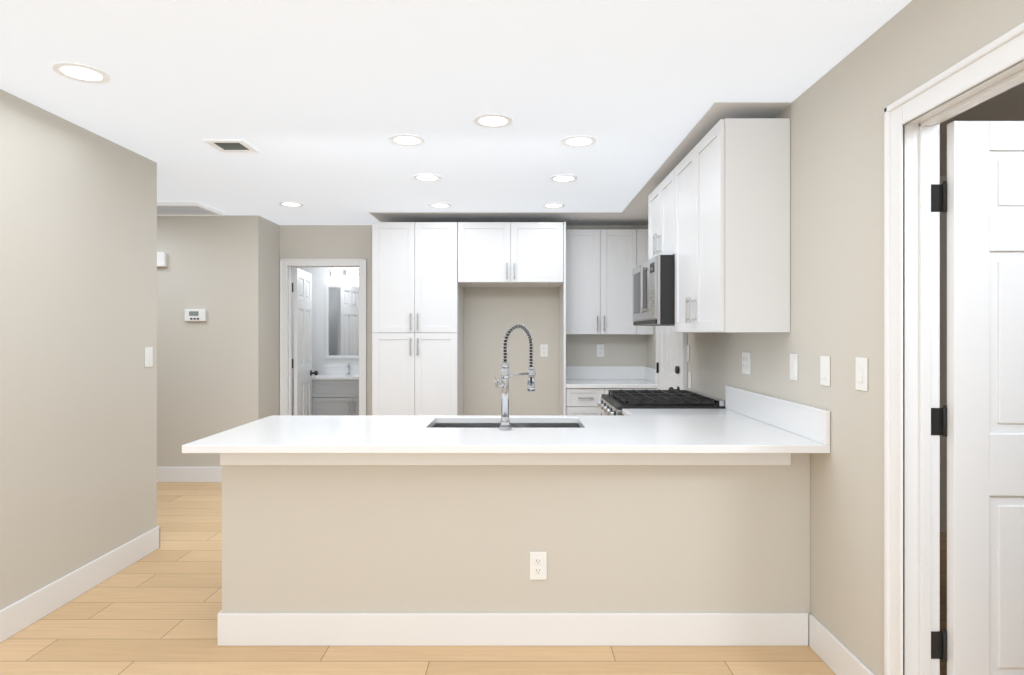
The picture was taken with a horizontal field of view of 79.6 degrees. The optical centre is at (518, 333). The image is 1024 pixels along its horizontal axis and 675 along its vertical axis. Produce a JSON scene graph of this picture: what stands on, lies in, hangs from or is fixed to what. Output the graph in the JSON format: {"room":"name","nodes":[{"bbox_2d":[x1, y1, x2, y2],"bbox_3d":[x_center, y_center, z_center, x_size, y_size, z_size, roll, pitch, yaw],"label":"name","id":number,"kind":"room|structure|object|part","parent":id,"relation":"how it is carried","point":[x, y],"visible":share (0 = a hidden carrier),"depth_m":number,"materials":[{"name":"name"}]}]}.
{"room":"kitchen","nodes":[
{"label":"kitchen","id":0,"kind":"room"},
{"bbox_2d":[0,89,156,609],"bbox_3d":[-2.337,0.140,0.635,0.115,2.430,6.470,0,0,0],"label":"wall","id":1,"kind":"structure","parent":0,"point":[78,335],"depth_m":3.13,"materials":[{"name":"beige paint"}]},
{"bbox_2d":[0,526,159,642],"bbox_3d":[-2.273,1.285,0.642,0.014,0.140,6.484,0,0,0],"label":"baseboard","id":2,"kind":"structure","parent":1,"relation":"attached to","point":[19,615],"depth_m":3.12,"materials":[{"name":"white wood"}]},
{"bbox_2d":[145,347,152,366],"bbox_3d":[-2.274,0.145,3.780,0.010,0.122,0.075,0,0,0],"label":"light switch","id":3,"kind":"object","parent":1,"relation":"attached to","point":[148,356],"visible":1,"depth_m":3.77,"materials":[{"name":"white plastic"}]},
{"bbox_2d":[157,215,279,466],"bbox_3d":[-4.228,0.140,5.907,3.705,2.430,0.615,0,0,0],"label":"wall","id":4,"kind":"structure","parent":0,"point":[218,370],"depth_m":5.58,"materials":[{"name":"beige paint"}]},
{"bbox_2d":[157,252,166,266],"bbox_3d":[-3.270,-0.670,5.575,0.140,0.130,0.050,0,0,0],"label":"door chime","id":5,"kind":"object","parent":4,"relation":"attached to","point":[161,259],"visible":0.46,"depth_m":5.55,"materials":[{"name":"white plastic"}]},
{"bbox_2d":[157,467,221,481],"bbox_3d":[-4.230,1.285,5.593,3.739,0.140,0.014,0,0,0],"label":"baseboard","id":6,"kind":"structure","parent":4,"relation":"attached to","point":[164,474],"depth_m":5.59,"materials":[{"name":"white wood"}]},
{"bbox_2d":[185,309,205,320],"bbox_3d":[-2.940,-0.165,5.584,0.190,0.110,0.030,0,0,0],"label":"thermostat","id":7,"kind":"object","parent":4,"relation":"attached to","point":[195,314],"visible":0.96,"depth_m":5.57,"materials":[{"name":"white plastic"}]},
{"bbox_2d":[292,267,358,414],"bbox_3d":[-2.075,0.140,7.571,2.150,2.430,0.100,0,0,0],"label":"wall","id":8,"kind":"structure","parent":0,"point":[321,277],"depth_m":7.51,"materials":[{"name":"paint"}]},
{"bbox_2d":[325,285,358,357],"bbox_3d":[-2.030,-0.145,7.505,0.660,0.900,0.024,0,0,0],"label":"bathroom mirror","id":9,"kind":"object","parent":8,"relation":"attached to","point":[341,321],"visible":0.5,"depth_m":7.51,"materials":[{"name":"clear glass"}]},
{"bbox_2d":[330,269,358,279],"bbox_3d":[-2.030,-0.715,7.452,0.540,0.120,0.129,0,0,0],"label":"vanity light","id":10,"kind":"object","parent":8,"relation":"attached to","point":[335,274],"visible":0.62,"depth_m":7.41,"materials":[{"name":"white glass"}]},
{"bbox_2d":[280,225,646,414],"bbox_3d":[-0.495,0.140,6.157,3.760,2.430,0.115,0,0,0],"label":"wall","id":11,"kind":"structure","parent":0,"point":[492,316],"depth_m":6.10,"materials":[{"name":"beige paint"}]},
{"bbox_2d":[294,268,317,414],"bbox_3d":[-2.348,0.337,6.591,0.194,2.012,0.699,0,0,0],"label":"door","id":12,"kind":"structure","parent":11,"relation":"in","point":[303,372],"depth_m":6.52,"materials":[{"name":"white wood"}]},
{"bbox_2d":[280,259,366,414],"bbox_3d":[-1.940,0.308,6.157,0.858,2.094,0.153,0,0,0],"label":"door frame","id":13,"kind":"structure","parent":11,"relation":"attached to","point":[286,265],"depth_m":6.09,"materials":[{"name":"white wood"}]},
{"bbox_2d":[540,344,547,356],"bbox_3d":[0.250,0.170,6.095,0.075,0.122,0.008,0,0,0],"label":"outlet","id":14,"kind":"object","parent":11,"relation":"attached to","point":[543,350],"visible":1,"depth_m":6.09,"materials":[{"name":"white plastic"}]},
{"bbox_2d":[597,344,603,356],"bbox_3d":[0.810,0.170,6.095,0.075,0.122,0.008,0,0,0],"label":"outlet","id":15,"kind":"object","parent":11,"relation":"attached to","point":[600,350],"visible":1,"depth_m":6.09,"materials":[{"name":"white plastic"}]},
{"bbox_2d":[566,229,652,333],"bbox_3d":[0.845,-0.485,5.915,0.845,0.990,0.365,0,0,0],"label":"upper cabinet","id":16,"kind":"object","parent":11,"relation":"attached to","point":[601,264],"visible":0.9,"depth_m":5.78,"materials":[{"name":"white wood"}]},
{"bbox_2d":[0,482,946,674],"bbox_3d":[-0.800,1.395,2.800,10.800,0.080,11.000,0,0,0],"label":"floor","id":17,"kind":"structure","parent":0,"point":[156,612],"depth_m":2.63,"materials":[{"name":"brown wood"}]},
{"bbox_2d":[312,380,358,414],"bbox_3d":[-1.895,0.941,7.233,0.950,0.829,0.570,0,0,0],"label":"vanity cabinet","id":18,"kind":"object","parent":17,"relation":"on","point":[335,397],"visible":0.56,"depth_m":7.00,"materials":[{"name":"white wood"}]},
{"bbox_2d":[312,366,358,379],"bbox_3d":[-1.895,0.460,7.243,0.970,0.130,0.550,0,0,0],"label":"sink","id":19,"kind":"object","parent":18,"relation":"on","point":[335,372],"visible":0.35,"depth_m":7.40,"materials":[{"name":"white ceramic"}]},
{"bbox_2d":[372,222,565,414],"bbox_3d":[-0.445,0.180,5.768,1.730,2.350,0.660,0,0,0],"label":"tall cabinet","id":20,"kind":"object","parent":17,"relation":"on","point":[424,274],"visible":0.85,"depth_m":5.49,"materials":[{"name":"white wood"}]},
{"bbox_2d":[566,388,656,414],"bbox_3d":[0.845,0.922,5.778,0.845,0.866,0.640,0,0,0],"label":"base cabinet","id":21,"kind":"object","parent":17,"relation":"on","point":[581,401],"visible":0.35,"depth_m":5.50,"materials":[{"name":"white wood"}]},
{"bbox_2d":[566,366,656,387],"bbox_3d":[0.845,0.406,5.788,0.845,0.163,0.620,0,0,0],"label":"countertop","id":22,"kind":"structure","parent":21,"relation":"on","point":[610,376],"depth_m":6.08,"materials":[{"name":"white stone"}]},
{"bbox_2d":[598,389,724,414],"bbox_3d":[0.910,0.881,4.102,0.712,0.948,0.754,0,0,0],"label":"range","id":23,"kind":"object","parent":17,"relation":"on","point":[613,402],"visible":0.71,"depth_m":3.85,"materials":[{"name":"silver metal"}]},
{"bbox_3d":[-0.013,0.922,3.094,2.560,0.866,0.604,0,0,0],"label":"base cabinet","id":24,"kind":"object","parent":17,"relation":"on","visible":0},
{"bbox_2d":[182,386,829,452],"bbox_3d":[-0.052,0.402,3.109,2.641,0.173,1.218,0,0,0],"label":"countertop","id":25,"kind":"structure","parent":24,"relation":"on","point":[745,421],"depth_m":2.75,"materials":[{"name":"white stone"}]},
{"bbox_2d":[432,423,580,427],"bbox_3d":[-0.065,0.601,3.145,0.830,0.222,0.410,0,0,0],"label":"sink","id":26,"kind":"object","parent":25,"relation":"in","point":[512,425],"visible":0.02,"depth_m":3.33,"materials":[{"name":"silver metal"}]},
{"bbox_2d":[493,323,535,429],"bbox_3d":[-0.019,0.203,2.972,0.058,0.502,0.292,0,0,39],"label":"faucet","id":27,"kind":"object","parent":25,"relation":"on","point":[503,383],"visible":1,"depth_m":2.91,"materials":[{"name":"silver metal"}]},
{"bbox_2d":[0,0,1023,225],"bbox_3d":[-0.800,-1.123,2.800,10.800,0.104,11.000,0,0,0],"label":"ceiling","id":28,"kind":"structure","parent":0,"point":[317,104],"depth_m":2.71,"materials":[{"name":"white paint"}]},
{"bbox_2d":[52,62,109,82],"bbox_3d":[-1.800,-1.072,2.530,0.196,0.006,0.196,0,0,0],"label":"recessed light","id":29,"kind":"object","parent":28,"relation":"in","point":[80,72],"visible":1,"depth_m":2.52,"materials":[{"name":"white plastic"}]},
{"bbox_2d":[157,202,223,215],"bbox_3d":[-2.935,-1.060,5.245,0.630,0.030,0.450,0,0,0],"label":"ceiling vent","id":30,"kind":"object","parent":28,"relation":"in","point":[181,209],"visible":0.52,"depth_m":5.22,"materials":[{"name":"white metal"}]},
{"bbox_2d":[203,139,258,151],"bbox_3d":[-1.640,-1.070,3.510,0.220,0.010,0.220,0,0,0],"label":"ceiling vent","id":31,"kind":"object","parent":28,"relation":"in","point":[230,145],"visible":0.98,"depth_m":3.50,"materials":[{"name":"white metal"}]},
{"bbox_2d":[278,201,303,206],"bbox_3d":[-1.890,-1.072,5.100,0.196,0.006,0.196,0,0,0],"label":"recessed light","id":32,"kind":"object","parent":28,"relation":"in","point":[290,204],"visible":0.98,"depth_m":5.10,"materials":[{"name":"white plastic"}]},
{"bbox_2d":[389,134,424,145],"bbox_3d":[-0.620,-1.072,3.410,0.196,0.006,0.196,0,0,0],"label":"recessed light","id":33,"kind":"object","parent":28,"relation":"in","point":[406,140],"visible":1,"depth_m":3.40,"materials":[{"name":"white plastic"}]},
{"bbox_2d":[413,174,441,181],"bbox_3d":[-0.630,-1.072,4.230,0.196,0.006,0.196,0,0,0],"label":"recessed light","id":34,"kind":"object","parent":28,"relation":"in","point":[427,177],"visible":1,"depth_m":4.22,"materials":[{"name":"white plastic"}]},
{"bbox_2d":[428,203,451,207],"bbox_3d":[-0.660,-1.072,5.150,0.196,0.006,0.196,0,0,0],"label":"recessed light","id":35,"kind":"object","parent":28,"relation":"in","point":[440,205],"visible":0.98,"depth_m":5.15,"materials":[{"name":"white plastic"}]},
{"bbox_2d":[474,113,512,127],"bbox_3d":[-0.130,-1.072,3.100,0.196,0.006,0.196,0,0,0],"label":"recessed light","id":36,"kind":"object","parent":28,"relation":"in","point":[492,120],"visible":1,"depth_m":3.09,"materials":[{"name":"white plastic"}]},
{"bbox_2d":[542,203,564,207],"bbox_3d":[0.290,-1.072,5.150,0.196,0.006,0.196,0,0,0],"label":"recessed light","id":37,"kind":"object","parent":28,"relation":"in","point":[552,205],"visible":0.98,"depth_m":5.15,"materials":[{"name":"white plastic"}]},
{"bbox_2d":[550,174,577,181],"bbox_3d":[0.310,-1.072,4.250,0.196,0.006,0.196,0,0,0],"label":"recessed light","id":38,"kind":"object","parent":28,"relation":"in","point":[563,178],"visible":0.98,"depth_m":4.25,"materials":[{"name":"white plastic"}]},
{"bbox_2d":[561,135,596,146],"bbox_3d":[0.335,-1.072,3.430,0.196,0.006,0.196,0,0,0],"label":"recessed light","id":39,"kind":"object","parent":28,"relation":"in","point":[578,141],"visible":0.98,"depth_m":3.42,"materials":[{"name":"white plastic"}]},
{"bbox_2d":[222,453,809,644],"bbox_3d":[-0.012,0.922,2.732,2.562,0.865,0.115,0,0,0],"label":"wall","id":40,"kind":"structure","parent":0,"point":[470,538],"depth_m":2.67,"materials":[{"name":"beige paint"}]},
{"bbox_2d":[220,453,790,464],"bbox_3d":[-0.059,0.530,2.665,2.469,0.080,0.020,0,0,0],"label":"trim","id":41,"kind":"structure","parent":40,"relation":"attached to","point":[505,458],"depth_m":2.65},
{"bbox_2d":[217,610,803,645],"bbox_3d":[-0.018,1.285,2.666,2.577,0.140,0.019,0,0,0],"label":"baseboard","id":42,"kind":"structure","parent":40,"relation":"attached to","point":[233,629],"depth_m":2.66,"materials":[{"name":"white wood"}]},
{"bbox_2d":[530,552,546,579],"bbox_3d":[0.084,1.010,2.670,0.075,0.122,0.008,0,0,0],"label":"outlet","id":43,"kind":"object","parent":40,"relation":"attached to","point":[538,565],"visible":1,"depth_m":2.67,"materials":[{"name":"white plastic"}]},
{"bbox_2d":[647,0,1023,674],"bbox_3d":[1.327,0.140,1.808,0.115,2.430,8.815,0,0,0],"label":"wall","id":44,"kind":"structure","parent":0,"point":[835,114],"depth_m":2.38,"materials":[{"name":"beige paint"}]},
{"bbox_2d":[648,168,674,259],"bbox_3d":[1.085,-0.743,4.103,0.365,0.524,0.758,0,0,0],"label":"upper cabinet","id":45,"kind":"object","parent":44,"relation":"attached to","point":[661,218],"visible":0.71,"depth_m":4.04,"materials":[{"name":"white wood"}]},
{"bbox_2d":[633,255,674,325],"bbox_3d":[1.023,-0.266,4.103,0.490,0.422,0.754,0,0,0],"label":"microwave","id":46,"kind":"object","parent":45,"relation":"attached to","point":[653,291],"visible":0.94,"depth_m":3.75,"materials":[{"name":"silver metal"}]},
{"bbox_2d":[656,326,679,389],"bbox_3d":[1.213,0.333,5.089,0.106,2.020,0.778,0,0,0],"label":"door","id":47,"kind":"structure","parent":44,"relation":"in","point":[669,356],"depth_m":5.09,"materials":[{"name":"white wood"}]},
{"bbox_3d":[1.232,0.305,5.459,0.014,1.594,0.038,0,0,0],"label":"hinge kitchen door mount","id":48,"kind":"part","parent":47,"relation":"part of","materials":[{"name":"black metal"}]},
{"bbox_2d":[656,326,686,389],"bbox_3d":[1.252,0.300,5.085,0.036,2.110,0.920,0,0,0],"label":"door frame","id":49,"kind":"structure","parent":44,"relation":"attached to","point":[683,361],"depth_m":4.63,"materials":[{"name":"white wood"}]},
{"bbox_2d":[687,345,689,361],"bbox_3d":[1.264,0.150,4.600,0.010,0.122,0.075,0,0,0],"label":"light switch","id":50,"kind":"object","parent":44,"relation":"attached to","point":[688,353],"visible":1,"depth_m":4.58,"materials":[{"name":"white plastic"}]},
{"bbox_2d":[688,371,691,387],"bbox_3d":[1.266,0.345,4.550,0.006,0.122,0.075,0,0,0],"label":"electrical outlet","id":51,"kind":"object","parent":44,"relation":"attached to","point":[689,379],"visible":1,"depth_m":4.55,"materials":[{"name":"white plastic"}]},
{"bbox_2d":[675,118,789,332],"bbox_3d":[1.085,-0.505,3.295,0.365,1.000,0.850,0,0,0],"label":"upper cabinet","id":52,"kind":"object","parent":44,"relation":"attached to","point":[732,225],"visible":1,"depth_m":2.87,"materials":[{"name":"white wood"}]},
{"bbox_2d":[742,352,750,374],"bbox_3d":[1.265,0.165,3.420,0.008,0.122,0.121,0,0,0],"label":"electrical outlet","id":53,"kind":"object","parent":44,"relation":"attached to","point":[746,362],"visible":1,"depth_m":3.40,"materials":[{"name":"white plastic"}]},
{"bbox_2d":[790,354,797,380],"bbox_3d":[1.264,0.155,2.830,0.010,0.122,0.075,0,0,0],"label":"light switch","id":54,"kind":"object","parent":44,"relation":"attached to","point":[793,366],"visible":1,"depth_m":2.82,"materials":[{"name":"white plastic"}]},
{"bbox_2d":[820,356,829,385],"bbox_3d":[1.264,0.155,2.540,0.010,0.122,0.075,0,0,0],"label":"light switch","id":55,"kind":"object","parent":44,"relation":"attached to","point":[824,370],"visible":1,"depth_m":2.53,"materials":[{"name":"white plastic"}]},
{"bbox_2d":[804,613,874,674],"bbox_3d":[1.261,1.285,2.381,0.018,0.140,0.538,0,0,0],"label":"baseboard","id":56,"kind":"structure","parent":44,"relation":"attached to","point":[832,652],"depth_m":2.47,"materials":[{"name":"white wood"}]},
{"bbox_2d":[856,357,867,390],"bbox_3d":[1.264,0.150,2.270,0.010,0.122,0.075,0,0,0],"label":"light switch","id":57,"kind":"object","parent":44,"relation":"attached to","point":[861,374],"visible":1,"depth_m":2.26,"materials":[{"name":"white plastic"}]},
{"bbox_2d":[884,22,1023,674],"bbox_3d":[1.317,0.291,1.615,0.136,2.127,0.978,0,0,0],"label":"door frame","id":58,"kind":"structure","parent":44,"relation":"attached to","point":[914,119],"depth_m":2.02,"materials":[{"name":"white wood"}]},
{"bbox_2d":[931,181,946,660],"bbox_3d":[1.374,0.285,2.001,0.058,1.573,0.040,0,0,0],"label":"hinges","id":59,"kind":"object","parent":58,"relation":"attached to","point":[938,421],"depth_m":2.02,"materials":[{"name":"black metal"}]},
{"bbox_2d":[947,121,1023,674],"bbox_3d":[1.802,0.329,1.956,0.800,2.028,0.115,0,0,0],"label":"door","id":60,"kind":"structure","parent":44,"relation":"in","point":[985,397],"depth_m":1.98,"materials":[{"name":"white wood"}]},
{"bbox_2d":[940,176,946,531],"bbox_3d":[2.931,0.140,4.250,3.090,2.430,0.100,0,0,0],"label":"wall","id":61,"kind":"structure","parent":0,"point":[943,365],"depth_m":4.19,"materials":[{"name":"beige paint"}]}
]}

